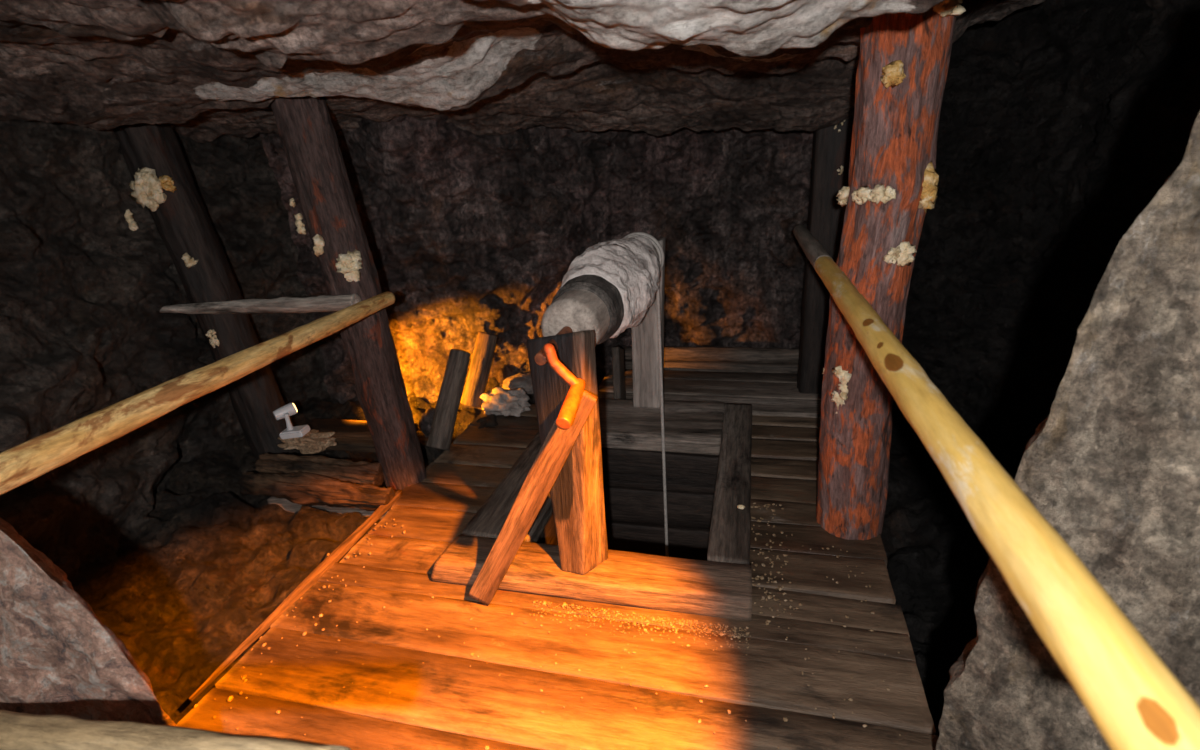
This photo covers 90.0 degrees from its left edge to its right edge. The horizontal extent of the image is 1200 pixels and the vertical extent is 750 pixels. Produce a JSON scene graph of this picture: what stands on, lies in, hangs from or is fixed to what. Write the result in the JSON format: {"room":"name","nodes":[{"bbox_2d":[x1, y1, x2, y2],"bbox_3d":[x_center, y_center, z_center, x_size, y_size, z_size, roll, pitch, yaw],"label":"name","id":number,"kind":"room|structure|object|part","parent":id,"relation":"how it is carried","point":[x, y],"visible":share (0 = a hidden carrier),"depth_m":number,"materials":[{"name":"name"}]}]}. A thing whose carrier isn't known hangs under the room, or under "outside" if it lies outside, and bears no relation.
{"room":"underground mine","nodes":[
{"label":"underground mine","id":0,"kind":"room"},
{"bbox_2d":[0,517,176,725],"bbox_3d":[-1.636,0.772,1.570,1.702,1.561,0.395,2,22,14],"label":"rock","id":1,"kind":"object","parent":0,"point":[57,656],"depth_m":1.25,"materials":[{"name":"grey stone"}]},
{"bbox_2d":[0,710,350,749],"bbox_3d":[-1.197,0.706,1.189,1.904,0.636,0.077,4,23,20],"label":"pole","id":2,"kind":"object","parent":1,"relation":"attached to","point":[18,731],"visible":1,"depth_m":0.97,"materials":[{"name":"beige wood"}]},
{"bbox_2d":[0,119,332,602],"bbox_3d":[-2.233,-0.095,2.307,1.069,2.900,4.017,2,22,14],"label":"wall","id":3,"kind":"structure","parent":0,"point":[84,331],"depth_m":2.78,"materials":[{"name":"stone"}]},
{"bbox_2d":[87,393,533,723],"bbox_3d":[-1.648,0.759,2.745,1.900,0.540,4.000,2,22,14],"label":"ground","id":4,"kind":"structure","parent":0,"point":[212,561],"depth_m":2.64,"materials":[{"name":"brown soil"}]},
{"bbox_2d":[113,123,294,457],"bbox_3d":[-2.091,-0.368,3.257,0.624,1.962,0.354,2,22,14],"label":"log post","id":5,"kind":"object","parent":4,"relation":"on","point":[162,182],"visible":0.82,"depth_m":3.11,"materials":[{"name":"brown wood"}]},
{"bbox_2d":[237,471,394,510],"bbox_3d":[-1.398,0.571,2.947,0.814,0.171,0.161,0,21,11],"label":"log","id":6,"kind":"object","parent":4,"relation":"on","point":[302,488],"visible":0.99,"depth_m":2.90,"materials":[{"name":"brown wood"}]},
{"bbox_2d":[255,453,383,485],"bbox_3d":[-1.438,0.487,3.083,0.682,0.156,0.155,2,22,14],"label":"log","id":7,"kind":"object","parent":4,"relation":"on","point":[361,472],"visible":0.81,"depth_m":3.03,"materials":[{"name":"brown wood"}]},
{"bbox_2d":[267,497,390,519],"bbox_3d":[-1.345,0.664,2.992,0.663,0.112,0.030,0,21,9],"label":"plank","id":8,"kind":"object","parent":4,"relation":"on","point":[285,504],"visible":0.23,"depth_m":2.98,"materials":[{"name":"wood"}]},
{"bbox_2d":[270,96,425,490],"bbox_3d":[-1.171,-0.393,2.840,0.435,2.032,0.288,2,22,14],"label":"log post","id":9,"kind":"object","parent":4,"relation":"on","point":[307,134],"visible":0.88,"depth_m":2.72,"materials":[{"name":"brown wood"}]},
{"bbox_2d":[0,291,394,494],"bbox_3d":[-1.177,-0.011,1.889,0.086,0.087,1.885,1,22,13],"label":"pole","id":10,"kind":"object","parent":9,"relation":"attached to","point":[20,464],"visible":1,"depth_m":1.62,"materials":[{"name":"beige wood"}]},
{"bbox_2d":[160,294,360,313],"bbox_3d":[-1.716,-0.345,2.908,1.295,0.109,0.084,3,22,17],"label":"rail","id":11,"kind":"object","parent":9,"relation":"attached to","point":[322,303],"visible":0.88,"depth_m":2.83,"materials":[{"name":"grey wood"}]},
{"bbox_2d":[282,419,418,451],"bbox_3d":[-1.426,0.342,3.444,0.682,0.081,0.301,1,21,11],"label":"board","id":12,"kind":"object","parent":4,"relation":"on","point":[350,435],"visible":0.45,"depth_m":3.42,"materials":[{"name":"wood"}]},
{"bbox_2d":[277,429,336,453],"bbox_3d":[-1.589,0.361,3.284,0.397,0.099,0.208,2,22,14],"label":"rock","id":13,"kind":"object","parent":12,"relation":"on","point":[314,441],"visible":0.83,"depth_m":3.23,"materials":[{"name":"stone"}]},
{"bbox_2d":[273,403,309,438],"bbox_3d":[-1.672,0.246,3.257,0.185,0.169,0.141,2,22,14],"label":"spot lamp","id":14,"kind":"object","parent":13,"relation":"on","point":[287,410],"visible":1,"depth_m":3.23,"materials":[{"name":"white plastic"}]},
{"bbox_3d":[-1.682,0.252,3.239,0.034,0.094,0.034,2,22,14],"label":"stem","id":15,"kind":"part","parent":14,"relation":"part of","materials":[{"name":"white plastic"}]},
{"bbox_2d":[418,407,434,436],"bbox_3d":[-1.009,0.287,3.623,0.167,0.210,0.161,2,22,14],"label":"rock","id":16,"kind":"object","parent":4,"relation":"on","point":[425,423],"visible":0.46,"depth_m":3.56,"materials":[{"name":"grey stone"}]},
{"bbox_2d":[460,331,497,407],"bbox_3d":[-0.772,-0.034,3.824,0.137,0.476,0.317,15,28,39],"label":"log","id":17,"kind":"object","parent":4,"relation":"on","point":[485,345],"visible":0.98,"depth_m":3.77,"materials":[{"name":"brown wood"}]},
{"bbox_2d":[488,377,500,390],"bbox_3d":[-0.709,0.069,4.134,0.113,0.162,0.110,15,28,40],"label":"rock","id":18,"kind":"object","parent":4,"relation":"on","point":[493,383],"visible":0.44,"depth_m":4.08,"materials":[{"name":"brown stone"}]},
{"bbox_2d":[502,373,533,393],"bbox_3d":[-0.528,0.064,4.119,0.302,0.139,0.229,2,22,14],"label":"rock","id":19,"kind":"object","parent":4,"relation":"on","point":[520,380],"visible":0.5,"depth_m":4.04,"materials":[{"name":"grey stone"}]},
{"bbox_2d":[0,0,1045,142],"bbox_3d":[-0.230,-1.162,1.794,6.000,0.922,5.401,2,22,14],"label":"ceiling","id":20,"kind":"structure","parent":0,"point":[209,70],"depth_m":2.15,"materials":[{"name":"grey stone"}]},
{"bbox_2d":[259,114,813,410],"bbox_3d":[0.048,-0.848,3.856,3.947,2.908,0.865,-6,21,-5],"label":"wall","id":21,"kind":"structure","parent":0,"point":[469,233],"depth_m":3.88,"materials":[{"name":"grey stone"}]},
{"bbox_2d":[624,360,798,373],"bbox_3d":[0.868,-0.067,4.316,1.550,0.089,0.135,2,22,14],"label":"sill timber","id":22,"kind":"structure","parent":21,"relation":"on","point":[703,366],"depth_m":4.25,"materials":[{"name":"brown wood"}]},
{"bbox_2d":[620,346,799,362],"bbox_3d":[0.891,-0.142,4.296,1.609,0.125,0.126,2,22,14],"label":"log","id":23,"kind":"object","parent":22,"relation":"on","point":[732,354],"visible":0.55,"depth_m":4.25,"materials":[{"name":"brown wood"}]},
{"bbox_2d":[176,404,938,749],"bbox_3d":[-0.016,0.771,2.386,2.213,0.051,3.040,2,22,14],"label":"floor","id":24,"kind":"structure","parent":0,"point":[452,704],"depth_m":1.96,"materials":[{"name":"brown wood"}]},
{"bbox_2d":[188,490,401,700],"bbox_3d":[-1.139,0.802,2.427,0.044,0.042,1.200,2,22,14],"label":"batten","id":25,"kind":"object","parent":24,"relation":"on","point":[342,549],"visible":0.98,"depth_m":2.34,"materials":[{"name":"brown wood"}]},
{"bbox_2d":[426,349,470,450],"bbox_3d":[-0.864,0.141,3.427,0.133,0.538,0.414,7,23,25],"label":"log","id":26,"kind":"object","parent":24,"relation":"on","point":[448,402],"visible":1,"depth_m":3.38,"materials":[{"name":"brown wood"}]},
{"bbox_2d":[480,387,530,416],"bbox_3d":[-0.602,0.173,3.817,0.325,0.213,0.242,-5,21,-3],"label":"rock","id":27,"kind":"object","parent":24,"relation":"on","point":[499,401],"visible":0.97,"depth_m":3.74,"materials":[{"name":"grey stone"}]},
{"bbox_2d":[468,389,597,605],"bbox_3d":[-0.244,0.437,2.033,0.527,0.858,0.037,-1,21,7],"label":"board","id":28,"kind":"object","parent":24,"relation":"on","point":[558,444],"visible":0.91,"depth_m":2.01,"materials":[{"name":"brown wood"}]},
{"bbox_2d":[193,503,900,749],"bbox_3d":[-0.119,0.836,2.164,2.192,0.018,1.471,1,21,11],"label":"crumbs","id":29,"kind":"object","parent":24,"relation":"on","point":[769,596],"visible":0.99,"depth_m":2.09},
{"bbox_2d":[430,398,751,620],"bbox_3d":[0.120,0.488,2.921,1.220,0.108,1.652,2,22,14],"label":"frame","id":30,"kind":"object","parent":24,"relation":"on","point":[720,586],"visible":0.77,"depth_m":2.35,"materials":[{"name":"brown wood"}]},
{"bbox_2d":[526,232,668,574],"bbox_3d":[0.100,0.729,2.899,0.397,2.679,1.907,2,22,14],"label":"windlass","id":31,"kind":"object","parent":30,"relation":"on","point":[614,286],"visible":0.98,"depth_m":2.15,"materials":[{"name":"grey wood"}]},
{"bbox_3d":[-0.109,0.265,2.104,0.167,0.947,0.329,-20,27,-37],"label":"post","id":32,"kind":"part","parent":31,"relation":"part of","materials":[{"name":"brown wood"}]},
{"bbox_3d":[-0.083,0.082,1.735,0.045,0.086,0.196,2,22,14],"label":"handle","id":33,"kind":"part","parent":31,"relation":"part of","materials":[{"name":"brown wood"}]},
{"bbox_3d":[0.276,-0.279,3.402,0.201,0.974,0.124,2,22,14],"label":"post","id":34,"kind":"part","parent":31,"relation":"part of","materials":[{"name":"grey wood"}]},
{"bbox_2d":[737,504,744,508],"bbox_3d":[0.592,0.553,2.515,0.034,0.018,0.024,2,22,14],"label":"pebble","id":35,"kind":"object","parent":30,"relation":"on","point":[740,506],"visible":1,"depth_m":2.51,"materials":[{"name":"beige stone"}]},
{"bbox_2d":[537,447,718,560],"bbox_3d":[0.220,1.458,3.139,1.012,1.812,1.167,2,22,14],"label":"shaft","id":36,"kind":"object","parent":24,"relation":"in","point":[632,479],"visible":0.06,"depth_m":3.39,"materials":[{"name":"brown wood"}]},
{"bbox_2d":[606,369,797,382],"bbox_3d":[0.690,0.022,4.134,1.300,0.065,0.162,2,22,14],"label":"board","id":37,"kind":"object","parent":24,"relation":"on","point":[668,374],"visible":0.44,"depth_m":4.06,"materials":[{"name":"brown wood"}]},
{"bbox_2d":[598,392,820,417],"bbox_3d":[0.679,0.193,3.707,1.503,0.062,0.229,2,22,14],"label":"board","id":38,"kind":"object","parent":24,"relation":"on","point":[760,406],"visible":0.38,"depth_m":3.63,"materials":[{"name":"wood"}]},
{"bbox_2d":[612,347,625,398],"bbox_3d":[0.119,-0.008,3.774,0.075,0.360,0.283,-3,21,3],"label":"strut","id":39,"kind":"object","parent":38,"relation":"on","point":[618,367],"visible":0.94,"depth_m":3.70,"materials":[{"name":"wood"}]},
{"bbox_2d":[598,377,821,399],"bbox_3d":[0.734,0.101,3.911,1.500,0.068,0.257,2,22,14],"label":"board","id":40,"kind":"object","parent":24,"relation":"on","point":[670,386],"visible":0.52,"depth_m":3.86,"materials":[{"name":"brown wood"}]},
{"bbox_2d":[797,117,853,393],"bbox_3d":[1.308,-0.797,3.431,0.246,2.000,0.224,2,22,14],"label":"timber post","id":41,"kind":"object","parent":40,"relation":"on","point":[831,144],"visible":0.51,"depth_m":3.35,"materials":[{"name":"brown wood"}]},
{"bbox_2d":[816,0,965,539],"bbox_3d":[0.994,-0.359,2.156,0.320,2.164,0.301,4,22,20],"label":"log post","id":42,"kind":"object","parent":24,"relation":"on","point":[904,58],"visible":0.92,"depth_m":2.01,"materials":[{"name":"red wood"}]},
{"bbox_2d":[793,224,1199,749],"bbox_3d":[0.704,-0.199,1.678,0.077,0.076,2.805,1,22,12],"label":"pole","id":43,"kind":"object","parent":42,"relation":"attached to","point":[1132,697],"visible":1,"depth_m":0.61,"materials":[{"name":"smooth yellow peeled wood"}]},
{"bbox_2d":[881,446,1015,736],"bbox_3d":[1.797,1.119,2.636,1.550,0.423,4.400,2,22,14],"label":"ground","id":44,"kind":"structure","parent":0,"point":[936,563],"depth_m":3.05,"materials":[{"name":"black stone"}]},
{"bbox_2d":[891,0,1199,473],"bbox_3d":[2.194,-0.275,2.424,1.119,3.600,3.533,-3,21,2],"label":"wall","id":45,"kind":"structure","parent":0,"point":[1061,121],"depth_m":3.42,"materials":[{"name":"black stone"}]},
{"bbox_2d":[936,112,1199,749],"bbox_3d":[1.613,0.448,1.162,1.407,2.295,1.004,15,28,40],"label":"wall","id":46,"kind":"structure","parent":0,"point":[1113,467],"depth_m":1.09,"materials":[{"name":"grey stone"}]}
]}

